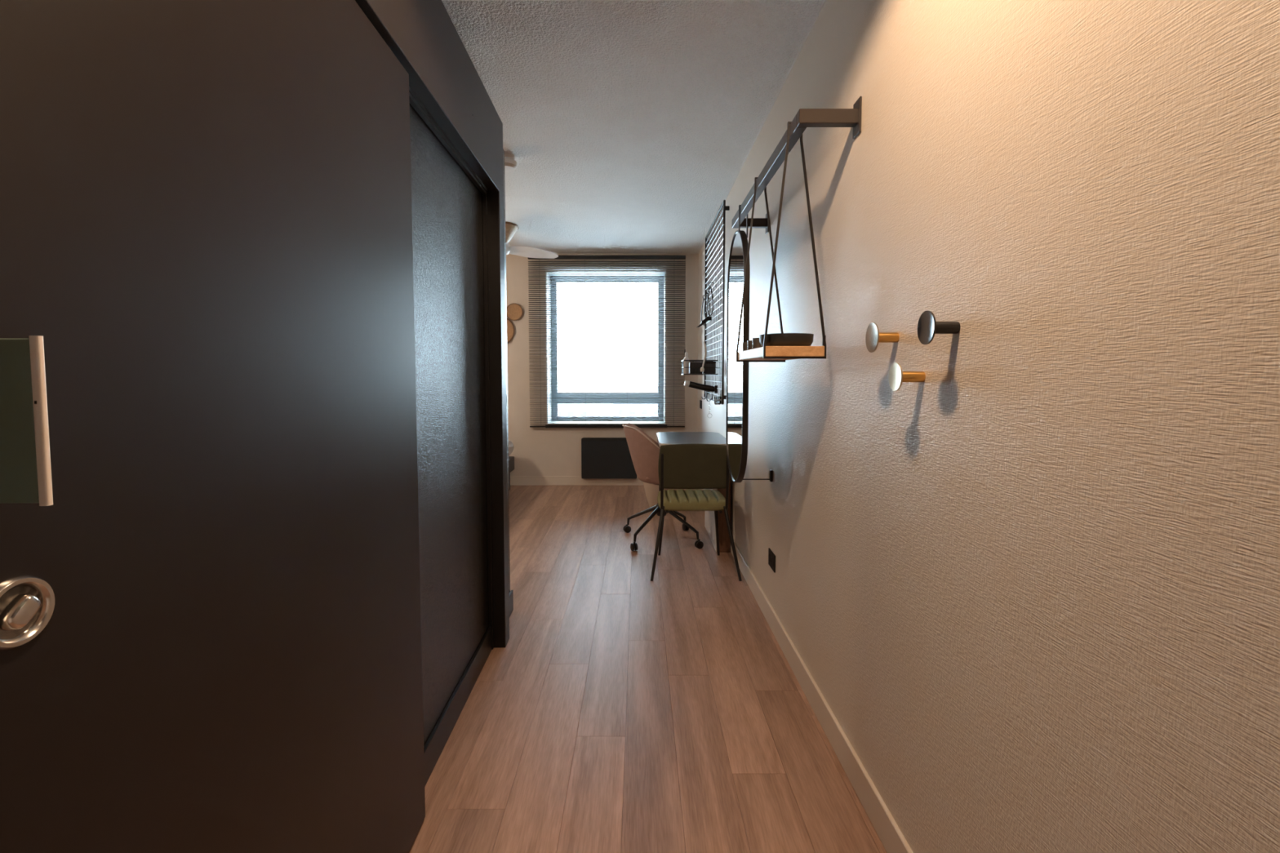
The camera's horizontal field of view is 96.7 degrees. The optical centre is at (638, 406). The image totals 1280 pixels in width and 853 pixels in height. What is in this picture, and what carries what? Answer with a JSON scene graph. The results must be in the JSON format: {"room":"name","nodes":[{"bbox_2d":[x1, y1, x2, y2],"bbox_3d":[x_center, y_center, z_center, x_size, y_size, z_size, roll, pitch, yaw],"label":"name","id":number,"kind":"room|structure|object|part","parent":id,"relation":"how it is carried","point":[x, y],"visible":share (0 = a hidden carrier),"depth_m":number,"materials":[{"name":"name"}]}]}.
{"room":"hotel room","nodes":[
{"label":"hotel room","id":0,"kind":"room"},
{"bbox_2d":[409,103,510,746],"bbox_3d":[-1.865,0.008,0.960,2.492,2.315,3.770,0,3,-1],"label":"wall","id":1,"kind":"structure","parent":0,"point":[447,230],"depth_m":1.95,"materials":[{"name":"black paint"}]},
{"bbox_2d":[0,0,503,852],"bbox_3d":[-0.594,0.086,1.080,0.067,2.121,2.948,0,3,-1],"label":"door","id":2,"kind":"structure","parent":1,"relation":"in","point":[211,625],"depth_m":0.74,"materials":[{"name":"black wood"}]},
{"bbox_3d":[-0.554,0.185,0.512,0.011,0.029,0.029,0,3,-1],"label":"turn knob","id":3,"kind":"part","parent":2,"relation":"part of","materials":[{"name":"silver metal"}]},
{"bbox_2d":[0,335,53,506],"bbox_3d":[-0.517,0.012,0.454,0.087,0.136,0.006,0,3,-2],"label":"door sign","id":4,"kind":"object","parent":2,"relation":"attached to","point":[25,468],"visible":1,"depth_m":0.45,"materials":[{"name":"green plastic"}]},
{"bbox_3d":[-0.557,0.185,0.512,0.006,0.064,0.064,0,3,-1],"label":"flush pull","id":5,"kind":"part","parent":2,"relation":"part of","materials":[{"name":"silver metal"}]},
{"bbox_2d":[355,0,503,196],"bbox_3d":[-0.592,-0.982,0.775,0.068,0.318,3.460,0,3,-1],"label":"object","id":6,"kind":"structure","parent":1,"relation":"attached to","point":[422,35],"depth_m":1.71,"materials":[{"name":"black paint"}]},
{"bbox_2d":[423,590,513,786],"bbox_3d":[-0.619,1.109,1.055,0.026,0.105,3.782,0,3,-1],"label":"baseboard","id":7,"kind":"structure","parent":1,"relation":"attached to","point":[437,741],"depth_m":1.99,"materials":[{"name":"black paint"}]},
{"bbox_2d":[482,194,493,649],"bbox_3d":[-0.652,0.080,2.469,0.016,1.997,0.016,0,3,-1],"label":"trim","id":8,"kind":"structure","parent":1,"relation":"attached to","point":[484,196],"depth_m":2.46,"materials":[{"name":"black paint"}]},
{"bbox_2d":[486,191,509,648],"bbox_3d":[-0.627,0.077,2.523,0.068,1.997,0.090,0,3,-1],"label":"trim","id":9,"kind":"structure","parent":1,"relation":"attached to","point":[495,229],"depth_m":2.49,"materials":[{"name":"black paint"}]},
{"bbox_2d":[506,253,698,475],"bbox_3d":[-1.278,-0.338,6.381,3.845,2.625,0.420,0,3,0],"label":"wall","id":10,"kind":"structure","parent":0,"point":[537,451],"depth_m":6.17,"materials":[{"name":"beige paint"}]},
{"bbox_2d":[506,318,514,343],"bbox_3d":[-1.487,-0.814,6.128,0.313,0.313,0.032,0,3,0],"label":"disc","id":11,"kind":"object","parent":10,"relation":"attached to","point":[510,328],"visible":0.26,"depth_m":6.12,"materials":[{"name":"brown wood"}]},
{"bbox_2d":[506,302,523,320],"bbox_3d":[-1.332,-1.014,6.116,0.187,0.187,0.032,0,3,0],"label":"disc","id":12,"kind":"object","parent":10,"relation":"attached to","point":[514,311],"visible":0.98,"depth_m":6.11,"materials":[{"name":"brown wood"}]},
{"bbox_2d":[510,475,644,485],"bbox_3d":[-1.284,0.815,6.231,3.833,0.100,0.012,0,3,0],"label":"baseboard","id":13,"kind":"structure","parent":10,"relation":"attached to","point":[514,480],"depth_m":6.22,"materials":[{"name":"beige paint"}]},
{"bbox_2d":[545,270,666,427],"bbox_3d":[-0.348,-0.622,6.325,1.323,1.692,0.380,0,3,0],"label":"window","id":14,"kind":"structure","parent":10,"relation":"in","point":[547,346],"depth_m":6.42,"materials":[{"name":"glass"},{"name":"white plastic"}]},
{"bbox_3d":[-0.351,0.184,6.357,1.274,0.016,0.348,0,3,0],"label":"sill","id":15,"kind":"part","parent":14,"relation":"part of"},
{"bbox_2d":[527,255,685,426],"bbox_3d":[-0.334,-0.687,6.099,1.680,1.830,0.063,0,3,0],"label":"blind","id":16,"kind":"object","parent":14,"relation":"attached to","point":[560,257],"visible":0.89,"depth_m":6.10,"materials":[{"name":"grey fabric"}]},
{"bbox_3d":[-1.054,-0.676,6.106,0.001,1.793,0.028,0,3,0],"label":"ladder cord","id":17,"kind":"part","parent":16,"relation":"part of","materials":[{"name":"fabric"}]},
{"bbox_3d":[-0.570,-0.676,6.106,0.001,1.793,0.028,0,3,0],"label":"ladder cord","id":18,"kind":"part","parent":16,"relation":"part of","materials":[{"name":"white fabric"}]},
{"bbox_3d":[-0.336,0.219,6.158,1.676,0.014,0.026,0,3,0],"label":"rail","id":19,"kind":"part","parent":16,"relation":"part of","materials":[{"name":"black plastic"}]},
{"bbox_3d":[-0.120,-0.676,6.106,0.001,1.793,0.028,0,3,0],"label":"ladder cord","id":20,"kind":"part","parent":16,"relation":"part of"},
{"bbox_3d":[0.382,-0.676,6.106,0.001,1.793,0.028,0,3,0],"label":"ladder cord","id":21,"kind":"part","parent":16,"relation":"part of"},
{"bbox_2d":[581,437,636,478],"bbox_3d":[-0.316,0.561,6.183,0.600,0.443,0.079,0,3,0],"label":"heater","id":22,"kind":"object","parent":10,"relation":"attached to","point":[601,457],"visible":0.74,"depth_m":6.15,"materials":[{"name":"black metal"}]},
{"bbox_2d":[582,437,626,438],"bbox_3d":[-0.316,0.343,6.159,0.560,0.005,0.030,0,3,0],"label":"grille","id":23,"kind":"object","parent":22,"relation":"attached to","point":[583,437],"depth_m":6.14,"materials":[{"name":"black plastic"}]},
{"bbox_2d":[441,0,823,253],"bbox_3d":[-1.278,-1.500,2.668,4.045,0.120,7.700,0,3,0],"label":"ceiling","id":24,"kind":"structure","parent":0,"point":[628,126],"depth_m":2.71,"materials":[{"name":"white paint"}]},
{"bbox_2d":[504,152,516,171],"bbox_3d":[-0.782,-1.440,3.363,0.126,0.079,0.126,0,3,0],"label":"smoke detector","id":25,"kind":"object","parent":24,"relation":"attached to","point":[510,164],"visible":0.51,"depth_m":3.33,"materials":[{"name":"white plastic"}]},
{"bbox_2d":[505,221,558,258],"bbox_3d":[-1.144,-1.441,4.872,0.854,0.250,0.834,0,3,0],"label":"ceiling fan","id":26,"kind":"object","parent":24,"relation":"hanging from","point":[511,228],"visible":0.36,"depth_m":4.98,"materials":[{"name":"white wood"}]},
{"bbox_3d":[-1.195,-1.370,4.950,0.160,0.100,0.160,0,3,0],"label":"motor","id":27,"kind":"part","parent":26,"relation":"part of","materials":[{"name":"white paint"}]},
{"bbox_3d":[-0.929,-1.363,5.037,0.440,0.071,0.160,-1,3,-18],"label":"blade","id":28,"kind":"part","parent":26,"relation":"part of","materials":[{"name":"white paint"}]},
{"bbox_2d":[408,485,886,852],"bbox_3d":[-1.278,1.130,2.659,3.845,0.120,7.180,0,3,0],"label":"floor","id":29,"kind":"structure","parent":0,"point":[620,710],"depth_m":2.01,"materials":[{"name":"brown wood"}]},
{"bbox_2d":[508,440,514,490],"bbox_3d":[-1.950,0.659,5.023,1.310,0.550,1.955,0,3,0],"label":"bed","id":30,"kind":"object","parent":29,"relation":"on","point":[511,459],"visible":0.02,"depth_m":5.86,"materials":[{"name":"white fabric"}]},
{"bbox_3d":[-1.375,0.771,5.939,0.060,0.220,0.060,0,3,0],"label":"leg","id":31,"kind":"part","parent":30,"relation":"part of","materials":[{"name":"black metal"}]},
{"bbox_3d":[-1.950,0.481,5.016,1.310,0.195,1.950,0,3,0],"label":"mattress","id":32,"kind":"part","parent":30,"relation":"part of","materials":[{"name":"white fabric"}]},
{"bbox_2d":[643,481,677,511],"bbox_3d":[0.205,0.757,5.102,0.350,0.344,0.350,0,3,0],"label":"waste bin","id":33,"kind":"object","parent":29,"relation":"on","point":[651,491],"visible":0.13,"depth_m":4.99,"materials":[{"name":"beige plastic"}]},
{"bbox_2d":[622,422,703,551],"bbox_3d":[0.154,0.557,4.154,0.543,0.851,0.512,0,3,-8],"label":"swivel chair","id":34,"kind":"object","parent":29,"relation":"on","point":[644,451],"visible":0.65,"depth_m":3.98,"materials":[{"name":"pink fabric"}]},
{"bbox_3d":[0.035,0.815,4.272,0.309,0.202,0.030,2,4,37],"label":"arm","id":35,"kind":"part","parent":34,"relation":"part of"},
{"bbox_3d":[0.067,0.828,4.037,0.030,0.202,0.309,2,4,37],"label":"arm","id":36,"kind":"part","parent":34,"relation":"part of"},
{"bbox_3d":[0.271,0.813,4.304,0.030,0.202,0.309,2,4,37],"label":"arm","id":37,"kind":"part","parent":34,"relation":"part of"},
{"bbox_3d":[0.300,0.826,4.069,0.238,0.202,0.216,0,3,-4],"label":"arm","id":38,"kind":"part","parent":34,"relation":"part of"},
{"bbox_2d":[656,431,730,551],"bbox_3d":[0.392,0.604,4.226,0.499,0.750,0.798,0,3,0],"label":"desk","id":39,"kind":"object","parent":29,"relation":"on","point":[663,437],"visible":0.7,"depth_m":4.01,"materials":[{"name":"grey laminate"}]},
{"bbox_3d":[0.534,0.619,4.209,0.005,0.722,0.666,0,3,0],"label":"leg panel","id":40,"kind":"part","parent":39,"relation":"part of","materials":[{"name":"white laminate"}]},
{"bbox_3d":[0.583,0.619,4.208,0.091,0.722,0.668,0,3,0],"label":"leg post","id":41,"kind":"part","parent":39,"relation":"part of","materials":[{"name":"brown wood"}]},
{"bbox_2d":[650,444,742,581],"bbox_3d":[0.340,0.619,3.592,0.540,0.800,0.539,0,3,0],"label":"dining chair","id":42,"kind":"object","parent":29,"relation":"on","point":[688,467],"visible":0.98,"depth_m":3.45,"materials":[{"name":"green fabric"}]},
{"bbox_3d":[0.117,0.820,3.416,0.024,0.417,0.185,1,4,24],"label":"leg","id":43,"kind":"part","parent":42,"relation":"part of","materials":[{"name":"black metal"}]},
{"bbox_3d":[0.158,0.811,3.796,0.023,0.388,0.075,-2,4,-30],"label":"leg","id":44,"kind":"part","parent":42,"relation":"part of","materials":[{"name":"black metal"}]},
{"bbox_3d":[0.143,0.455,3.436,0.017,0.342,0.058,0,3,0],"label":"post","id":45,"kind":"part","parent":42,"relation":"part of","materials":[{"name":"black metal"}]},
{"bbox_3d":[0.340,0.601,3.670,0.436,0.076,0.380,0,3,0],"label":"seat","id":46,"kind":"part","parent":42,"relation":"part of","materials":[{"name":"green fabric"}]},
{"bbox_3d":[0.340,0.367,3.465,0.440,0.284,0.084,0,3,0],"label":"backrest","id":47,"kind":"part","parent":42,"relation":"part of","materials":[{"name":"green fabric"}]},
{"bbox_3d":[0.522,0.811,3.796,0.023,0.388,0.075,2,4,30],"label":"leg","id":48,"kind":"part","parent":42,"relation":"part of","materials":[{"name":"black metal"}]},
{"bbox_3d":[0.537,0.455,3.436,0.017,0.342,0.058,0,3,0],"label":"post","id":49,"kind":"part","parent":42,"relation":"part of","materials":[{"name":"black metal"}]},
{"bbox_3d":[0.563,0.820,3.416,0.024,0.417,0.185,-1,4,-24],"label":"leg","id":50,"kind":"part","parent":42,"relation":"part of","materials":[{"name":"black metal"}]},
{"bbox_2d":[697,0,1279,852],"bbox_3d":[0.705,-0.133,2.797,0.120,2.625,7.600,0,3,0],"label":"wall","id":51,"kind":"structure","parent":0,"point":[1031,584],"depth_m":0.92,"materials":[{"name":"beige paint"}]},
{"bbox_2d":[699,400,702,408],"bbox_3d":[0.641,-0.020,5.848,0.008,0.085,0.160,0,3,0],"label":"wall socket","id":52,"kind":"object","parent":51,"relation":"attached to","point":[700,401],"visible":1,"depth_m":5.83,"materials":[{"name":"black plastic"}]},
{"bbox_2d":[703,200,729,404],"bbox_3d":[0.622,-0.766,4.604,0.046,1.444,1.112,0,3,0],"label":"grid panel","id":53,"kind":"object","parent":51,"relation":"attached to","point":[713,233],"visible":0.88,"depth_m":4.45,"materials":[{"name":"grey metal"}]},
{"bbox_2d":[680,360,718,374],"bbox_3d":[0.470,-0.301,4.410,0.262,0.113,0.227,0,3,0],"label":"wire basket","id":54,"kind":"object","parent":53,"relation":"hanging from","point":[682,361],"visible":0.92,"depth_m":4.30,"materials":[{"name":"black metal"}]},
{"bbox_2d":[683,351,688,373],"bbox_3d":[0.370,-0.334,4.388,0.044,0.167,0.044,0,3,0],"label":"spray bottle","id":55,"kind":"object","parent":54,"relation":"in","point":[686,357],"visible":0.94,"depth_m":4.37,"materials":[{"name":"white plastic"}]},
{"bbox_2d":[688,361,702,373],"bbox_3d":[0.443,-0.297,4.408,0.099,0.090,0.175,0,3,0],"label":"pouch","id":56,"kind":"object","parent":54,"relation":"in","point":[692,364],"visible":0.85,"depth_m":4.32,"materials":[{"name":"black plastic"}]},
{"bbox_2d":[700,342,706,371],"bbox_3d":[0.491,-0.374,4.286,0.051,0.227,0.032,0,3,0],"label":"dish brush","id":57,"kind":"object","parent":54,"relation":"in","point":[702,369],"visible":1,"depth_m":4.28,"materials":[{"name":"white plastic"}]},
{"bbox_3d":[0.498,-0.388,4.285,0.039,0.198,0.018,0,3,0],"label":"handle","id":58,"kind":"part","parent":57,"relation":"part of","materials":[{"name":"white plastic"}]},
{"bbox_2d":[702,361,715,373],"bbox_3d":[0.546,-0.299,4.410,0.091,0.094,0.144,0,3,0],"label":"tin","id":59,"kind":"object","parent":54,"relation":"in","point":[706,363],"visible":0.76,"depth_m":4.34,"materials":[{"name":"black metal"}]},
{"bbox_2d":[684,380,717,393],"bbox_3d":[0.483,-0.152,4.419,0.257,0.098,0.060,0,3,0],"label":"lamp","id":60,"kind":"object","parent":53,"relation":"attached to","point":[713,388],"visible":1,"depth_m":4.40,"materials":[{"name":"black plastic"}]},
{"bbox_2d":[701,294,706,325],"bbox_3d":[0.575,-0.842,4.980,0.057,0.270,0.018,-1,3,-14],"label":"hanging utensil","id":61,"kind":"object","parent":53,"relation":"hanging from","point":[704,295],"visible":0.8,"depth_m":4.97,"materials":[{"name":"black metal"}]},
{"bbox_2d":[697,315,711,328],"bbox_3d":[0.544,-0.699,4.718,0.124,0.089,0.080,0,3,0],"label":"scraper","id":62,"kind":"object","parent":53,"relation":"hanging from","point":[708,318],"visible":1,"depth_m":4.68,"materials":[{"name":"plastic"}]},
{"bbox_2d":[703,288,710,318],"bbox_3d":[0.575,-0.849,4.759,0.057,0.270,0.018,-1,3,-14],"label":"hanging utensil","id":63,"kind":"object","parent":53,"relation":"hanging from","point":[706,289],"visible":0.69,"depth_m":4.75,"materials":[{"name":"black metal"}]},
{"bbox_2d":[706,282,713,315],"bbox_3d":[0.575,-0.858,4.558,0.057,0.270,0.018,-1,3,-14],"label":"hanging utensil","id":64,"kind":"object","parent":53,"relation":"hanging from","point":[710,282],"visible":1,"depth_m":4.55,"materials":[{"name":"black metal"}]},
{"bbox_2d":[713,395,721,404],"bbox_3d":[0.579,-0.043,4.154,0.068,0.060,0.066,0,3,0],"label":"hook","id":65,"kind":"object","parent":53,"relation":"hanging from","point":[714,399],"visible":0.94,"depth_m":4.16,"materials":[{"name":"silver metal"}]},
{"bbox_2d":[697,0,826,253],"bbox_3d":[0.642,-1.429,2.512,0.005,0.004,7.180,0,3,0],"label":"trim","id":66,"kind":"structure","parent":51,"relation":"attached to","point":[824,2],"depth_m":2.56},
{"bbox_2d":[768,547,775,573],"bbox_3d":[0.641,0.740,2.737,0.008,0.082,0.125,0,3,0],"label":"wall socket","id":67,"kind":"object","parent":51,"relation":"attached to","point":[771,557],"visible":1,"depth_m":2.73,"materials":[{"name":"black plastic"}]},
{"bbox_2d":[731,96,862,235],"bbox_3d":[0.556,-0.879,2.252,0.177,0.102,1.222,0,3,0],"label":"wall rail","id":68,"kind":"object","parent":51,"relation":"attached to","point":[804,118],"visible":0.87,"depth_m":1.75,"materials":[{"name":"brown metal"}]},
{"bbox_2d":[725,204,773,482],"bbox_3d":[0.550,-0.282,2.703,0.190,1.294,0.464,0,3,0],"label":"wall mirror","id":69,"kind":"object","parent":68,"relation":"hanging from","point":[737,372],"visible":0.98,"depth_m":2.64,"materials":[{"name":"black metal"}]},
{"bbox_3d":[0.558,0.352,2.740,0.162,0.006,0.006,0,3,0],"label":"spacer rod","id":70,"kind":"part","parent":69,"relation":"part of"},
{"bbox_3d":[0.571,-0.913,2.835,0.141,0.042,0.030,0,3,0],"label":"arm","id":71,"kind":"part","parent":68,"relation":"part of","materials":[{"name":"brown metal"}]},
{"bbox_3d":[0.642,-0.913,2.835,0.006,0.102,0.054,0,3,0],"label":"wall plate","id":72,"kind":"part","parent":68,"relation":"part of","materials":[{"name":"brown metal"}]},
{"bbox_2d":[736,121,826,361],"bbox_3d":[0.494,-0.530,2.041,0.199,0.731,0.535,0,3,0],"label":"shelf","id":73,"kind":"object","parent":68,"relation":"hanging from","point":[765,353],"visible":0.84,"depth_m":1.79,"materials":[{"name":"brown wood"}]},
{"bbox_2d":[742,342,747,351],"bbox_3d":[0.428,-0.233,2.225,0.042,0.036,0.042,0,3,0],"label":"cup","id":74,"kind":"object","parent":73,"relation":"on","point":[744,344],"visible":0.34,"depth_m":2.21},
{"bbox_2d":[746,340,752,350],"bbox_3d":[0.428,-0.227,2.126,0.042,0.036,0.042,0,3,0],"label":"cup","id":75,"kind":"object","parent":73,"relation":"on","point":[749,342],"visible":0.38,"depth_m":2.11,"materials":[{"name":"grey ceramic"}]},
{"bbox_2d":[752,337,762,348],"bbox_3d":[0.428,-0.224,2.030,0.042,0.040,0.042,0,3,0],"label":"cup","id":76,"kind":"object","parent":73,"relation":"on","point":[756,343],"visible":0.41,"depth_m":2.01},
{"bbox_2d":[759,333,813,346],"bbox_3d":[0.492,-0.217,1.896,0.176,0.042,0.176,0,3,0],"label":"serving dish","id":77,"kind":"object","parent":73,"relation":"on","point":[776,339],"visible":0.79,"depth_m":1.82,"materials":[{"name":"black ceramic"}]},
{"bbox_3d":[0.554,-0.846,1.669,0.173,0.042,0.030,0,3,0],"label":"arm","id":78,"kind":"part","parent":68,"relation":"part of","materials":[{"name":"brown metal"}]},
{"bbox_3d":[0.642,-0.846,1.669,0.006,0.102,0.054,0,3,0],"label":"wall plate","id":79,"kind":"part","parent":68,"relation":"part of","materials":[{"name":"brown metal"}]},
{"bbox_2d":[700,488,913,852],"bbox_3d":[0.639,1.020,2.653,0.012,0.100,7.180,0,3,0],"label":"baseboard","id":80,"kind":"structure","parent":51,"relation":"attached to","point":[890,834],"depth_m":1.83,"materials":[{"name":"beige paint"}]},
{"bbox_2d":[865,322,899,352],"bbox_3d":[0.613,-0.171,1.419,0.064,0.075,0.075,0,3,0],"label":"wall hook","id":81,"kind":"object","parent":51,"relation":"attached to","point":[873,337],"visible":1,"depth_m":1.41,"materials":[{"name":"gold metal"}]},
{"bbox_3d":[0.616,-0.171,1.419,0.058,0.025,0.025,0,3,0],"label":"stem","id":82,"kind":"part","parent":81,"relation":"part of","materials":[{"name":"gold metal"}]},
{"bbox_2d":[888,362,925,391],"bbox_3d":[0.613,-0.067,1.290,0.064,0.065,0.065,0,3,0],"label":"wall hook","id":83,"kind":"object","parent":51,"relation":"attached to","point":[896,376],"visible":1,"depth_m":1.28,"materials":[{"name":"gold metal"}]},
{"bbox_3d":[0.616,-0.067,1.290,0.058,0.025,0.025,0,3,0],"label":"stem","id":84,"kind":"part","parent":83,"relation":"part of","materials":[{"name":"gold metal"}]},
{"bbox_2d":[917,310,960,344],"bbox_3d":[0.613,-0.159,1.152,0.064,0.069,0.069,0,3,0],"label":"wall hook","id":85,"kind":"object","parent":51,"relation":"attached to","point":[927,326],"visible":1,"depth_m":1.14,"materials":[{"name":"black metal"}]},
{"bbox_3d":[0.616,-0.159,1.152,0.058,0.025,0.025,0,3,0],"label":"stem","id":86,"kind":"part","parent":85,"relation":"part of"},
{"label":"outside","id":87,"kind":"structure","parent":0,"visible":0},
{"bbox_2d":[557,386,657,416],"bbox_3d":[0.000,-2.040,163.541,320.000,0.200,313.220,0,3,0],"label":"ground","id":88,"kind":"structure","parent":87,"point":[558,390],"depth_m":232.51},
{"bbox_2d":[557,405,600,416],"bbox_3d":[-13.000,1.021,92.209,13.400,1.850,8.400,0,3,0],"label":"building","id":89,"kind":"structure","parent":88,"relation":"on","point":[558,408],"depth_m":88.19,"materials":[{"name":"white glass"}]},
{"bbox_2d":[612,404,657,416],"bbox_3d":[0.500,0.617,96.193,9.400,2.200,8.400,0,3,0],"label":"building","id":90,"kind":"structure","parent":88,"relation":"on","point":[613,405],"depth_m":92.17,"materials":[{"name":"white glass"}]}
]}

